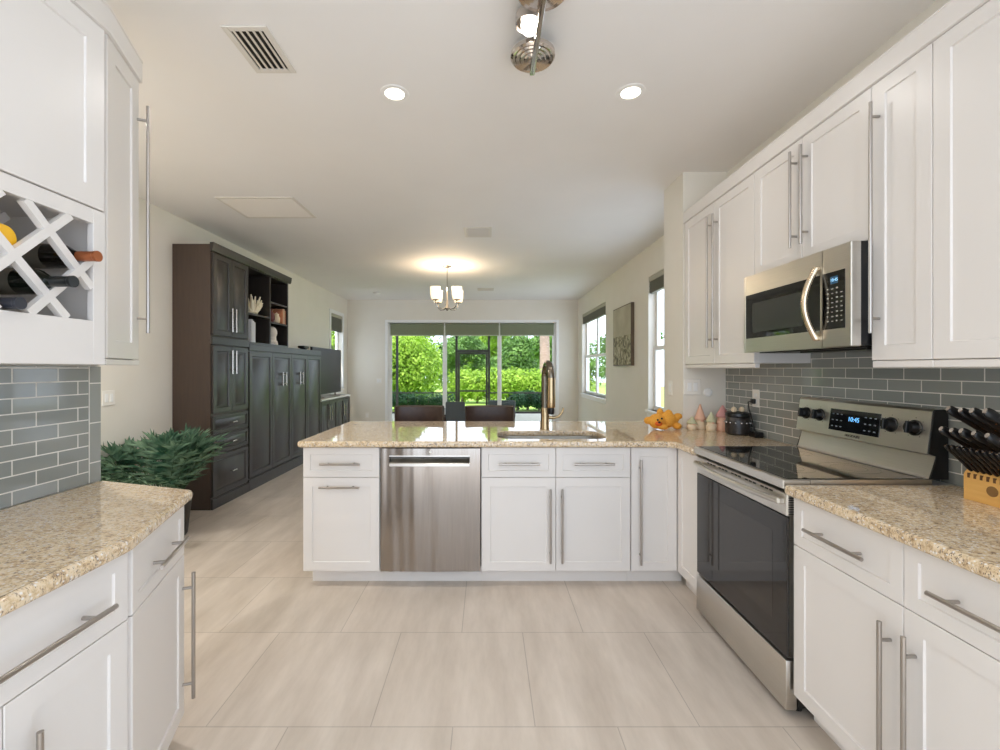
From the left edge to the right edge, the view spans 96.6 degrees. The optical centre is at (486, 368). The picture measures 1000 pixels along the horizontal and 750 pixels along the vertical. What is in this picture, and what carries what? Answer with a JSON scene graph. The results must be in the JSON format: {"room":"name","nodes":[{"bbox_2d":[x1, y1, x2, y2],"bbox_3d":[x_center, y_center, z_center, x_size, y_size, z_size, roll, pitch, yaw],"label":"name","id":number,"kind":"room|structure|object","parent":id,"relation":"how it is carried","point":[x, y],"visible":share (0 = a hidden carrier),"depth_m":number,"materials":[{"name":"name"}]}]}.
{"room":"kitchen","nodes":[
{"label":"kitchen","id":0,"kind":"room"},
{"bbox_2d":[0,364,98,509],"bbox_3d":[-1.630,-0.062,0.150,0.120,2.855,3.300,0,0,0],"label":"wall","id":1,"kind":"structure","parent":0,"point":[0,364],"depth_m":1.61,"materials":[{"name":"tile"}]},
{"bbox_2d":[0,366,87,508],"bbox_3d":[-1.565,0.222,1.021,0.010,0.458,1.442,0,0,0],"label":"backsplash","id":2,"kind":"structure","parent":1,"relation":"attached to","point":[44,410],"depth_m":1.55,"materials":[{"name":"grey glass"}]},
{"bbox_2d":[0,0,104,363],"bbox_3d":[-1.404,-0.555,1.147,0.328,1.084,0.595,0,0,0],"label":"upper cabinet","id":3,"kind":"object","parent":1,"relation":"attached to","point":[52,52],"visible":0.92,"depth_m":1.28,"materials":[{"name":"white wood"}]},
{"bbox_2d":[0,223,16,244],"bbox_3d":[-1.396,-0.347,1.168,0.268,0.076,0.076,0,0,0],"label":"bottle","id":4,"kind":"object","parent":3,"relation":"in","point":[10,235],"visible":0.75,"depth_m":1.18,"materials":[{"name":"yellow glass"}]},
{"bbox_2d":[0,297,26,309],"bbox_3d":[-1.365,-0.170,1.160,0.300,0.075,0.075,0,0,0],"label":"wine bottle","id":5,"kind":"object","parent":3,"relation":"in","point":[19,303],"visible":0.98,"depth_m":1.15,"materials":[{"name":"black glass"}]},
{"bbox_2d":[0,268,78,294],"bbox_3d":[-1.322,-0.247,1.263,0.300,0.075,0.075,0,0,0],"label":"wine bottle","id":6,"kind":"object","parent":3,"relation":"in","point":[11,282],"visible":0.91,"depth_m":1.25,"materials":[{"name":"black glass"}]},
{"bbox_2d":[21,244,102,268],"bbox_3d":[-1.345,-0.345,1.368,0.300,0.075,0.075,0,0,0],"label":"wine bottle","id":7,"kind":"object","parent":3,"relation":"in","point":[42,256],"visible":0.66,"depth_m":1.34,"materials":[{"name":"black glass"}]},
{"bbox_2d":[70,0,142,83],"bbox_3d":[-1.258,-1.139,1.286,0.093,0.082,0.873,0,0,-6],"label":"trim","id":8,"kind":"structure","parent":3,"relation":"on","point":[100,12],"depth_m":1.48,"materials":[{"name":"white wood"}]},
{"bbox_2d":[5,34,149,364],"bbox_3d":[-1.406,-0.554,1.621,0.324,1.085,0.348,0,0,0],"label":"upper cabinet","id":9,"kind":"object","parent":1,"relation":"attached to","point":[121,87],"visible":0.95,"depth_m":1.57,"materials":[{"name":"white wood"}]},
{"bbox_2d":[88,367,100,483],"bbox_3d":[-1.565,0.222,1.770,0.010,0.458,0.053,0,0,0],"label":"backsplash border","id":10,"kind":"structure","parent":1,"relation":"attached to","point":[94,373],"depth_m":1.77,"materials":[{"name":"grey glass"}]},
{"bbox_2d":[99,198,346,486],"bbox_3d":[-3.105,-0.062,4.075,0.150,2.855,11.150,0,0,0],"label":"wall","id":11,"kind":"structure","parent":0,"point":[143,391],"depth_m":4.12,"materials":[{"name":"paint"}]},
{"bbox_2d":[102,390,114,405],"bbox_3d":[-3.025,0.235,3.560,0.008,0.120,0.118,0,0,0],"label":"light switch","id":12,"kind":"object","parent":11,"relation":"attached to","point":[108,396],"visible":1,"depth_m":3.56,"materials":[{"name":"white plastic"}]},
{"bbox_2d":[329,308,343,393],"bbox_3d":[-3.072,-0.328,8.970,0.155,1.655,0.840,0,0,0],"label":"window","id":13,"kind":"structure","parent":11,"relation":"in","point":[335,321],"depth_m":9.12,"materials":[{"name":"white"}]},
{"bbox_2d":[347,300,577,420],"bbox_3d":[-0.528,-0.062,9.725,5.303,2.855,0.150,0,0,0],"label":"wall","id":14,"kind":"structure","parent":0,"point":[366,319],"depth_m":9.65,"materials":[{"name":"paint"}]},
{"bbox_2d":[390,325,443,334],"bbox_3d":[-1.520,-0.850,9.681,1.160,0.250,0.003,0,0,0],"label":"roller shade","id":15,"kind":"object","parent":14,"relation":"attached to","point":[394,329],"depth_m":9.68,"materials":[{"name":"fabric"}]},
{"bbox_2d":[385,320,558,420],"bbox_3d":[-0.326,0.155,9.710,3.763,2.421,0.160,0,0,0],"label":"door","id":16,"kind":"structure","parent":14,"relation":"in","point":[499,328],"depth_m":9.68,"materials":[{"name":"white"}]},
{"bbox_2d":[445,325,498,334],"bbox_3d":[-0.326,-0.850,9.681,1.160,0.250,0.003,0,0,0],"label":"roller shade","id":17,"kind":"object","parent":14,"relation":"attached to","point":[449,329],"depth_m":9.68,"materials":[{"name":"fabric"}]},
{"bbox_2d":[500,325,553,334],"bbox_3d":[0.869,-0.850,9.681,1.160,0.250,0.003,0,0,0],"label":"roller shade","id":18,"kind":"object","parent":14,"relation":"attached to","point":[504,329],"depth_m":9.68,"materials":[{"name":"fabric"}]},
{"bbox_2d":[168,413,840,749],"bbox_3d":[-0.550,1.415,6.125,5.700,0.100,15.250,0,0,0],"label":"floor","id":19,"kind":"structure","parent":0,"point":[286,659],"depth_m":2.07,"materials":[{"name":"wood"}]},
{"bbox_2d":[0,553,127,749],"bbox_3d":[-1.250,0.928,0.905,0.630,0.874,0.610,0,0,0],"label":"base cabinet","id":20,"kind":"object","parent":19,"relation":"on","point":[64,652],"visible":0.9,"depth_m":1.05,"materials":[{"name":"white wood"}]},
{"bbox_2d":[0,481,192,617],"bbox_3d":[-1.252,0.470,1.178,0.614,0.038,1.256,0,0,0],"label":"countertop","id":21,"kind":"structure","parent":20,"relation":"on","point":[48,543],"depth_m":1.23,"materials":[{"name":"stone"}]},
{"bbox_2d":[126,506,195,749],"bbox_3d":[-1.266,0.928,1.496,0.592,0.874,0.567,0,0,0],"label":"base cabinet","id":22,"kind":"object","parent":19,"relation":"on","point":[156,588],"visible":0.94,"depth_m":1.40,"materials":[{"name":"white wood"}]},
{"bbox_2d":[100,424,232,535],"bbox_3d":[-2.550,0.909,3.569,0.948,0.913,1.015,0,0,0],"label":"potted palm","id":23,"kind":"object","parent":19,"relation":"on","point":[179,455],"visible":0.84,"depth_m":3.52,"materials":[{"name":"green plant"}]},
{"bbox_2d":[184,492,193,535],"bbox_3d":[-2.600,1.205,3.620,0.360,0.320,0.360,0,0,0],"label":"pot","id":24,"kind":"object","parent":19,"relation":"on","point":[187,507],"depth_m":3.63,"materials":[{"name":"black"}]},
{"bbox_2d":[172,242,249,509],"bbox_3d":[-2.816,0.075,4.604,0.421,2.580,0.667,0,0,0],"label":"storage cabinet","id":25,"kind":"object","parent":19,"relation":"on","point":[210,343],"visible":1,"depth_m":4.30,"materials":[{"name":"brown wood"}]},
{"bbox_2d":[247,344,320,490],"bbox_3d":[-2.814,0.544,6.008,0.423,1.642,2.143,0,0,0],"label":"storage cabinet","id":26,"kind":"object","parent":19,"relation":"on","point":[284,408],"visible":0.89,"depth_m":5.67,"materials":[{"name":"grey wood"}]},
{"bbox_2d":[247,259,291,347],"bbox_3d":[-2.825,-0.748,5.461,0.402,0.935,1.048,0,0,0],"label":"bookcase","id":27,"kind":"object","parent":26,"relation":"on","point":[264,282],"visible":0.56,"depth_m":5.45,"materials":[{"name":"brown wood"}]},
{"bbox_2d":[248,294,262,313],"bbox_3d":[-2.772,-0.748,5.236,0.138,0.241,0.417,0,0,0],"label":"ornament","id":28,"kind":"object","parent":27,"relation":"on","point":[253,307],"visible":0.68,"depth_m":5.24,"materials":[{"name":"beige ceramic"}]},
{"bbox_2d":[321,394,350,431],"bbox_3d":[-2.816,0.930,7.833,0.421,0.870,1.494,0,0,0],"label":"tv stand","id":29,"kind":"object","parent":19,"relation":"on","point":[335,409],"visible":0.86,"depth_m":7.77,"materials":[{"name":"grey wood"}]},
{"bbox_2d":[310,347,340,397],"bbox_3d":[-2.810,0.072,7.820,0.220,0.844,1.400,0,0,0],"label":"television","id":30,"kind":"object","parent":29,"relation":"on","point":[330,358],"visible":0.63,"depth_m":7.94,"materials":[{"name":"black plastic"}]},
{"bbox_2d":[303,447,382,580],"bbox_3d":[-0.910,0.928,3.080,0.479,0.874,0.680,0,0,0],"label":"base cabinet","id":31,"kind":"object","parent":19,"relation":"on","point":[342,485],"visible":0.87,"depth_m":2.79,"materials":[{"name":"white wood"}]},
{"bbox_2d":[395,405,443,420],"bbox_3d":[-0.635,0.857,4.008,0.469,1.019,0.447,0,0,0],"label":"bar stool","id":32,"kind":"object","parent":19,"relation":"on","point":[402,412],"visible":0.09,"depth_m":4.18,"materials":[{"name":"brown leather"}]},
{"bbox_2d":[381,447,480,580],"bbox_3d":[-0.353,0.931,3.071,0.633,0.868,0.618,0,0,0],"label":"dishwasher","id":33,"kind":"object","parent":19,"relation":"on","point":[431,496],"visible":1,"depth_m":2.77,"materials":[{"name":"grey metal"}]},
{"bbox_2d":[446,402,464,420],"bbox_3d":[-0.405,0.895,5.904,0.400,0.940,0.493,0,0,0],"label":"dining chair","id":34,"kind":"object","parent":19,"relation":"on","point":[455,411],"visible":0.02,"depth_m":5.68,"materials":[{"name":"grey fabric"}]},
{"bbox_2d":[392,336,540,412],"bbox_3d":[-0.575,-0.030,13.620,5.520,2.810,0.060,0,0,0],"label":"screen enclosure","id":35,"kind":"object","parent":19,"relation":"on","point":[457,352],"visible":0.48,"depth_m":13.60,"materials":[{"name":"brown metal"}]},
{"bbox_2d":[465,405,514,420],"bbox_3d":[0.028,0.857,4.008,0.469,1.019,0.447,0,0,0],"label":"bar stool","id":36,"kind":"object","parent":19,"relation":"on","point":[472,412],"visible":0.13,"depth_m":4.18,"materials":[{"name":"brown leather"}]},
{"bbox_2d":[481,447,629,580],"bbox_3d":[0.431,0.928,3.080,0.934,0.874,0.680,0,0,0],"label":"base cabinet","id":37,"kind":"object","parent":19,"relation":"on","point":[548,513],"visible":0.96,"depth_m":2.79,"materials":[{"name":"white wood"}]},
{"bbox_2d":[627,447,702,595],"bbox_3d":[1.330,0.928,2.958,0.860,0.874,0.924,0,0,0],"label":"base cabinet","id":38,"kind":"object","parent":19,"relation":"on","point":[663,480],"visible":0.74,"depth_m":2.78,"materials":[{"name":"white wood"}]},
{"bbox_2d":[297,421,793,454],"bbox_3d":[0.316,0.470,3.159,2.987,0.038,1.323,0,0,0],"label":"countertop","id":39,"kind":"structure","parent":38,"relation":"on","point":[352,433],"depth_m":3.00,"materials":[{"name":"stone"}]},
{"bbox_2d":[499,436,599,438],"bbox_3d":[0.430,0.585,3.038,0.750,0.190,0.413,0,0,0],"label":"sink","id":40,"kind":"object","parent":39,"relation":"in","point":[504,437],"visible":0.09,"depth_m":3.22,"materials":[{"name":"metal"}]},
{"bbox_2d":[540,360,563,429],"bbox_3d":[0.444,0.195,3.220,0.165,0.510,0.249,0,0,27],"label":"kitchen faucet","id":41,"kind":"object","parent":39,"relation":"on","point":[548,374],"visible":1,"depth_m":3.26,"materials":[{"name":"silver metal"}]},
{"bbox_2d":[540,408,549,429],"bbox_3d":[0.430,0.370,3.300,0.068,0.160,0.068,0,0,0],"label":"faucet","id":42,"kind":"object","parent":41,"relation":"attached to","point":[545,417],"depth_m":3.27,"materials":[{"name":"gold metal"}]},
{"bbox_2d":[644,408,681,429],"bbox_3d":[1.308,0.373,3.295,0.286,0.152,0.127,0,0,0],"label":"plush toy","id":43,"kind":"object","parent":39,"relation":"on","point":[661,420],"visible":1,"depth_m":3.27,"materials":[{"name":"orange fabric"}]},
{"bbox_2d":[694,404,706,428],"bbox_3d":[1.590,0.358,3.320,0.087,0.185,0.080,0,0,0],"label":"gnome figurine","id":44,"kind":"object","parent":39,"relation":"on","point":[700,418],"visible":0.76,"depth_m":3.29,"materials":[{"name":"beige ceramic"}]},
{"bbox_2d":[706,412,716,430],"bbox_3d":[1.622,0.383,3.220,0.078,0.135,0.072,0,0,0],"label":"gnome figurine","id":45,"kind":"object","parent":39,"relation":"on","point":[710,426],"visible":1,"depth_m":3.20,"materials":[{"name":"beige ceramic"}]},
{"bbox_2d":[716,405,726,431],"bbox_3d":[1.700,0.358,3.210,0.096,0.185,0.088,0,0,0],"label":"gnome figurine","id":46,"kind":"object","parent":39,"relation":"on","point":[720,415],"visible":0.62,"depth_m":3.19,"materials":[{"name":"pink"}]},
{"bbox_2d":[724,407,751,435],"bbox_3d":[1.718,0.355,3.050,0.168,0.190,0.164,0,0,0],"label":"canister","id":47,"kind":"object","parent":39,"relation":"on","point":[738,423],"visible":1,"depth_m":2.99,"materials":[{"name":"black plastic"}]},
{"bbox_2d":[747,399,763,437],"bbox_3d":[1.768,0.327,2.942,0.066,0.248,0.125,0,0,0],"label":"power adapter","id":48,"kind":"object","parent":39,"relation":"on","point":[756,434],"visible":1,"depth_m":2.93,"materials":[{"name":"black plastic"}]},
{"bbox_2d":[693,397,947,711],"bbox_3d":[1.458,0.762,2.113,0.688,1.205,0.750,0,0,0],"label":"electric range","id":49,"kind":"object","parent":19,"relation":"on","point":[745,513],"visible":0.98,"depth_m":1.96,"materials":[{"name":"silver metal"}]},
{"bbox_2d":[694,446,932,488],"bbox_3d":[1.448,0.452,2.113,0.583,0.040,0.750,0,0,0],"label":"cooktop","id":50,"kind":"object","parent":49,"relation":"in","point":[779,466],"depth_m":1.96,"materials":[{"name":"glass"}]},
{"bbox_2d":[794,498,905,749],"bbox_3d":[1.475,0.928,1.500,0.650,0.874,0.457,0,0,0],"label":"base cabinet","id":51,"kind":"object","parent":19,"relation":"on","point":[849,607],"visible":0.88,"depth_m":1.47,"materials":[{"name":"white wood"}]},
{"bbox_2d":[900,544,999,749],"bbox_3d":[1.475,0.928,1.044,0.650,0.874,0.457,0,0,0],"label":"base cabinet","id":52,"kind":"object","parent":19,"relation":"on","point":[950,642],"visible":0.93,"depth_m":1.15,"materials":[{"name":"white wood"}]},
{"bbox_2d":[785,485,999,583],"bbox_3d":[1.480,0.470,1.256,0.657,0.038,0.951,0,0,0],"label":"countertop","id":53,"kind":"structure","parent":52,"relation":"on","point":[937,521],"depth_m":1.36,"materials":[{"name":"stone"}]},
{"bbox_2d":[964,469,999,507],"bbox_3d":[1.729,0.320,1.425,0.152,0.262,0.240,0,0,0],"label":"knife block","id":54,"kind":"object","parent":53,"relation":"on","point":[979,487],"visible":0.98,"depth_m":1.49,"materials":[{"name":"brown wood"}]},
{"bbox_2d":[939,426,973,448],"bbox_3d":[1.610,0.245,1.515,0.139,0.098,0.017,0,0,0],"label":"kitchen knife","id":55,"kind":"object","parent":54,"relation":"in","point":[943,430],"visible":0.6,"depth_m":1.51,"materials":[{"name":"black plastic"}]},
{"bbox_2d":[944,443,972,471],"bbox_3d":[1.620,0.306,1.529,0.100,0.096,0.012,0,0,0],"label":"kitchen knife","id":56,"kind":"object","parent":54,"relation":"in","point":[946,446],"visible":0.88,"depth_m":1.52,"materials":[{"name":"black plastic"}]},
{"bbox_2d":[950,444,978,472],"bbox_3d":[1.620,0.306,1.510,0.100,0.096,0.012,0,0,0],"label":"kitchen knife","id":57,"kind":"object","parent":54,"relation":"in","point":[952,447],"visible":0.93,"depth_m":1.51,"materials":[{"name":"black plastic"}]},
{"bbox_2d":[949,428,983,450],"bbox_3d":[1.610,0.245,1.481,0.139,0.098,0.017,0,0,0],"label":"kitchen knife","id":58,"kind":"object","parent":54,"relation":"in","point":[954,432],"visible":0.52,"depth_m":1.48,"materials":[{"name":"black plastic"}]},
{"bbox_2d":[946,406,988,433],"bbox_3d":[1.631,0.183,1.500,0.165,0.115,0.017,0,0,0],"label":"kitchen knife","id":59,"kind":"object","parent":54,"relation":"in","point":[952,411],"visible":0.63,"depth_m":1.49,"materials":[{"name":"black plastic"}]},
{"bbox_2d":[956,445,985,473],"bbox_3d":[1.620,0.306,1.490,0.100,0.096,0.012,0,0,0],"label":"kitchen knife","id":60,"kind":"object","parent":54,"relation":"in","point":[958,448],"visible":0.92,"depth_m":1.49,"materials":[{"name":"black plastic"}]},
{"bbox_2d":[958,428,996,452],"bbox_3d":[1.608,0.244,1.447,0.144,0.102,0.017,0,0,0],"label":"kitchen knife","id":61,"kind":"object","parent":54,"relation":"in","point":[965,433],"visible":0.69,"depth_m":1.44,"materials":[{"name":"black plastic"}]},
{"bbox_2d":[962,447,992,475],"bbox_3d":[1.620,0.306,1.470,0.100,0.096,0.012,0,0,0],"label":"kitchen knife","id":62,"kind":"object","parent":54,"relation":"in","point":[965,449],"visible":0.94,"depth_m":1.47,"materials":[{"name":"black plastic"}]},
{"bbox_2d":[958,408,999,437],"bbox_3d":[1.634,0.184,1.465,0.160,0.111,0.017,0,0,0],"label":"kitchen knife","id":63,"kind":"object","parent":54,"relation":"in","point":[963,412],"visible":0.81,"depth_m":1.46,"materials":[{"name":"black plastic"}]},
{"bbox_2d":[968,448,998,476],"bbox_3d":[1.620,0.306,1.451,0.100,0.096,0.012,0,0,0],"label":"kitchen knife","id":64,"kind":"object","parent":54,"relation":"in","point":[971,450],"visible":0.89,"depth_m":1.45,"materials":[{"name":"black plastic"}]},
{"bbox_2d":[969,407,999,432],"bbox_3d":[1.632,0.183,1.427,0.166,0.116,0.017,0,0,0],"label":"kitchen knife","id":65,"kind":"object","parent":54,"relation":"in","point":[976,413],"visible":0.89,"depth_m":1.42,"materials":[{"name":"black plastic"}]},
{"bbox_2d":[971,430,999,452],"bbox_3d":[1.610,0.245,1.413,0.139,0.098,0.017,0,0,0],"label":"kitchen knife","id":66,"kind":"object","parent":54,"relation":"in","point":[977,435],"visible":0.8,"depth_m":1.41,"materials":[{"name":"black plastic"}]},
{"bbox_2d":[975,449,999,475],"bbox_3d":[1.620,0.306,1.431,0.100,0.096,0.012,0,0,0],"label":"kitchen knife","id":67,"kind":"object","parent":54,"relation":"in","point":[978,452],"visible":0.95,"depth_m":1.43,"materials":[{"name":"black plastic"}]},
{"bbox_2d":[982,408,999,424],"bbox_3d":[1.629,0.181,1.385,0.170,0.119,0.017,0,0,0],"label":"kitchen knife","id":68,"kind":"object","parent":54,"relation":"in","point":[990,414],"visible":1,"depth_m":1.38,"materials":[{"name":"black plastic"}]},
{"bbox_2d":[984,433,999,447],"bbox_3d":[1.612,0.246,1.379,0.135,0.095,0.017,0,0,0],"label":"kitchen knife","id":69,"kind":"object","parent":54,"relation":"in","point":[991,438],"visible":1,"depth_m":1.37,"materials":[{"name":"black plastic"}]},
{"bbox_2d":[103,0,936,299],"bbox_3d":[-0.525,-1.550,4.150,5.350,0.120,11.300,0,0,0],"label":"ceiling","id":70,"kind":"structure","parent":0,"point":[570,178],"depth_m":2.66,"materials":[{"name":"paint"}]},
{"bbox_2d":[221,25,295,72],"bbox_3d":[-1.057,-1.484,2.083,0.200,0.010,0.306,0,0,0],"label":"ceiling vent","id":71,"kind":"object","parent":70,"relation":"in","point":[258,41],"visible":1,"depth_m":2.06,"materials":[{"name":"beige metal"}]},
{"bbox_2d":[214,197,315,217],"bbox_3d":[-2.022,-1.484,4.125,0.685,0.010,0.530,0,0,0],"label":"access panel","id":72,"kind":"object","parent":70,"relation":"in","point":[249,207],"visible":1,"depth_m":4.10,"materials":[{"name":"beige paint"}]},
{"bbox_2d":[380,84,408,101],"bbox_3d":[-0.500,-1.488,2.410,0.156,0.004,0.156,0,0,0],"label":"recessed light","id":73,"kind":"object","parent":70,"relation":"in","point":[390,92],"visible":1,"depth_m":2.40,"materials":[{"name":"white plastic"}]},
{"bbox_2d":[385,88,403,99],"bbox_3d":[-0.500,-1.488,2.410,0.106,0.002,0.106,0,0,0],"label":"diffuser","id":74,"kind":"object","parent":73,"relation":"attached to","point":[390,93],"depth_m":2.41,"materials":[{"name":"white plastic"}]},
{"bbox_2d":[430,265,462,310],"bbox_3d":[-0.577,-1.162,6.450,0.452,0.654,0.452,0,0,0],"label":"chandelier","id":75,"kind":"object","parent":70,"relation":"hanging from","point":[436,292],"visible":1,"depth_m":6.27,"materials":[{"name":"white glass"}]},
{"bbox_2d":[464,227,491,236],"bbox_3d":[-0.098,-1.484,4.855,0.295,0.010,0.350,0,0,0],"label":"ceiling vent","id":76,"kind":"object","parent":70,"relation":"in","point":[469,231],"visible":1,"depth_m":4.82,"materials":[{"name":"beige"}]},
{"bbox_2d":[511,0,563,75],"bbox_3d":[0.207,-1.430,1.657,0.200,0.120,0.915,0,0,0],"label":"track light","id":77,"kind":"object","parent":70,"relation":"attached to","point":[535,54],"visible":1,"depth_m":1.92,"materials":[{"name":"silver metal"}]},
{"bbox_2d":[616,83,645,100],"bbox_3d":[0.775,-1.488,2.400,0.156,0.004,0.156,0,0,0],"label":"recessed light","id":78,"kind":"object","parent":70,"relation":"in","point":[633,91],"visible":1,"depth_m":2.40,"materials":[{"name":"white plastic"}]},
{"bbox_2d":[621,87,640,98],"bbox_3d":[0.775,-1.488,2.400,0.106,0.002,0.106,0,0,0],"label":"diffuser","id":79,"kind":"object","parent":78,"relation":"attached to","point":[626,92],"depth_m":2.40,"materials":[{"name":"white plastic"}]},
{"bbox_2d":[578,235,663,420],"bbox_3d":[2.048,-0.062,6.625,0.150,2.855,6.050,0,0,0],"label":"wall","id":80,"kind":"structure","parent":0,"point":[629,389],"depth_m":6.21,"materials":[{"name":"paint"}]},
{"bbox_2d":[580,302,605,403],"bbox_3d":[2.015,-0.263,8.310,0.155,1.705,1.880,0,0,0],"label":"window","id":81,"kind":"structure","parent":80,"relation":"in","point":[599,311],"depth_m":8.30,"materials":[{"name":"white"}]},
{"bbox_2d":[613,302,633,365],"bbox_3d":[1.950,-0.465,6.378,0.046,0.850,0.845,0,0,0],"label":"wall picture","id":82,"kind":"object","parent":80,"relation":"attached to","point":[623,317],"visible":1,"depth_m":6.28,"materials":[{"name":"brown"}]},
{"bbox_2d":[645,269,663,416],"bbox_3d":[2.015,-0.263,4.620,0.155,1.705,1.700,0,0,0],"label":"window","id":83,"kind":"structure","parent":80,"relation":"in","point":[656,282],"depth_m":5.39,"materials":[{"name":"white"}]},
{"bbox_2d":[664,172,726,427],"bbox_3d":[1.803,-0.062,3.555,0.634,2.855,0.362,0,0,0],"label":"wall","id":84,"kind":"structure","parent":0,"point":[687,188],"depth_m":3.42,"materials":[{"name":"paint"}]},
{"bbox_2d":[684,379,700,394],"bbox_3d":[1.555,0.140,3.369,0.125,0.120,0.008,0,0,0],"label":"light switch","id":85,"kind":"object","parent":84,"relation":"attached to","point":[691,386],"visible":1,"depth_m":3.37,"materials":[{"name":"white plastic"}]},
{"bbox_2d":[727,0,963,487],"bbox_3d":[1.895,-0.062,0.937,0.150,2.855,4.874,0,0,0],"label":"wall","id":86,"kind":"structure","parent":0,"point":[936,5],"depth_m":2.20,"materials":[{"name":"paint"}]},
{"bbox_2d":[685,173,810,367],"bbox_3d":[1.636,-0.550,2.925,0.364,1.093,0.873,0,0,0],"label":"upper cabinet","id":87,"kind":"object","parent":86,"relation":"attached to","point":[720,239],"visible":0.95,"depth_m":2.85,"materials":[{"name":"white wood"}]},
{"bbox_2d":[683,0,989,223],"bbox_3d":[1.496,-1.139,2.204,0.027,0.082,2.336,0,0,0],"label":"trim","id":88,"kind":"structure","parent":87,"relation":"attached to","point":[953,12],"depth_m":1.79,"materials":[{"name":"white wood"}]},
{"bbox_2d":[755,87,871,273],"bbox_3d":[1.636,-0.800,2.110,0.364,0.594,0.758,0,0,0],"label":"upper cabinet","id":89,"kind":"object","parent":86,"relation":"attached to","point":[812,197],"visible":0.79,"depth_m":2.02,"materials":[{"name":"white wood"}]},
{"bbox_2d":[744,241,871,352],"bbox_3d":[1.581,-0.287,2.098,0.448,0.424,0.728,0,0,0],"label":"microwave","id":90,"kind":"object","parent":89,"relation":"attached to","point":[817,302],"visible":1,"depth_m":1.92,"materials":[{"name":"silver metal"}]},
{"bbox_2d":[726,351,999,486],"bbox_3d":[1.815,0.178,1.837,0.010,0.546,3.074,0,0,0],"label":"backsplash","id":91,"kind":"structure","parent":86,"relation":"attached to","point":[849,376],"depth_m":2.19,"materials":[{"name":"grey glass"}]},
{"bbox_2d":[752,389,759,406],"bbox_3d":[1.805,0.200,2.990,0.008,0.118,0.075,0,0,0],"label":"wall outlet","id":92,"kind":"object","parent":91,"relation":"attached to","point":[755,393],"visible":0.96,"depth_m":2.98,"materials":[{"name":"white plastic"}]},
{"bbox_2d":[868,43,937,366],"bbox_3d":[1.636,-0.550,1.613,0.364,1.093,0.237,0,0,0],"label":"upper cabinet","id":93,"kind":"object","parent":86,"relation":"attached to","point":[900,110],"visible":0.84,"depth_m":1.61,"materials":[{"name":"white wood"}]},
{"bbox_2d":[933,0,999,366],"bbox_3d":[1.657,-0.550,1.265,0.323,1.093,0.458,0,0,0],"label":"upper cabinet","id":94,"kind":"object","parent":86,"relation":"attached to","point":[966,58],"visible":1,"depth_m":1.39,"materials":[{"name":"white wood"}]},
{"label":"outside","id":95,"kind":"structure","parent":0,"visible":0},
{"bbox_2d":[392,382,663,410],"bbox_3d":[0.000,1.495,27.900,28.000,0.140,36.200,0,0,0],"label":"ground","id":96,"kind":"structure","parent":95,"point":[602,389],"depth_m":20.46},
{"bbox_2d":[392,336,442,398],"bbox_3d":[-3.849,-0.186,17.439,4.479,3.257,2.274,0,0,0],"label":"shrub","id":97,"kind":"object","parent":96,"relation":"on","point":[409,379],"visible":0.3,"depth_m":17.05,"materials":[{"name":"green plant"}]},
{"bbox_2d":[392,390,454,409],"bbox_3d":[-2.750,1.078,15.214,3.579,0.706,1.208,0,0,0],"label":"shrub","id":98,"kind":"object","parent":96,"relation":"on","point":[408,399],"visible":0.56,"depth_m":15.06,"materials":[{"name":"green plant"}]},
{"bbox_2d":[440,336,487,380],"bbox_3d":[-1.306,-0.314,24.127,3.041,3.515,2.750,0,0,-36],"label":"tree","id":99,"kind":"object","parent":96,"relation":"on","point":[464,342],"visible":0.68,"depth_m":23.44,"materials":[{"name":"green plant"}]},
{"bbox_2d":[465,336,510,366],"bbox_3d":[0.439,-1.249,29.253,3.154,5.362,5.080,0,0,-23],"label":"tree","id":100,"kind":"object","parent":96,"relation":"on","point":[493,339],"visible":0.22,"depth_m":28.38,"materials":[{"name":"green plant"}]},
{"bbox_2d":[483,336,539,376],"bbox_3d":[1.280,-0.124,22.200,3.061,3.127,2.588,0,0,0],"label":"tree","id":101,"kind":"object","parent":96,"relation":"on","point":[519,350],"visible":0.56,"depth_m":21.55,"materials":[{"name":"green plant"}]},
{"bbox_2d":[424,336,605,385],"bbox_3d":[-0.066,-0.816,35.941,20.606,4.642,3.916,0,0,0],"label":"hedge","id":102,"kind":"object","parent":96,"relation":"on","point":[592,364],"visible":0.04,"depth_m":35.36,"materials":[{"name":"green plant"}]},
{"bbox_2d":[442,365,595,402],"bbox_3d":[1.324,0.651,18.178,6.396,1.568,1.910,0,0,0],"label":"hedge","id":103,"kind":"object","parent":96,"relation":"on","point":[512,381],"visible":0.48,"depth_m":17.82,"materials":[{"name":"green plant"}]},
{"bbox_2d":[505,389,540,410],"bbox_3d":[1.726,1.032,15.145,2.343,0.798,1.106,0,0,-4],"label":"shrub","id":104,"kind":"object","parent":96,"relation":"on","point":[526,400],"visible":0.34,"depth_m":14.85,"materials":[{"name":"green plant"}]},
{"bbox_2d":[529,336,551,362],"bbox_3d":[4.188,-0.704,29.631,3.275,4.273,4.326,0,0,-35],"label":"tree","id":105,"kind":"object","parent":96,"relation":"on","point":[537,338],"visible":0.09,"depth_m":28.85,"materials":[{"name":"green plant"}]},
{"bbox_2d":[539,336,549,373],"bbox_3d":[2.580,-0.948,20.300,2.279,4.751,2.268,0,0,0],"label":"palm tree","id":106,"kind":"object","parent":96,"relation":"on","point":[544,340],"visible":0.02,"depth_m":20.11,"materials":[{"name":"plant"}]},
{"bbox_2d":[595,326,663,376],"bbox_3d":[5.785,-0.344,18.004,2.798,3.547,2.202,0,0,30],"label":"tree","id":107,"kind":"object","parent":96,"relation":"on","point":[603,349],"visible":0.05,"depth_m":18.17,"materials":[{"name":"green plant"}]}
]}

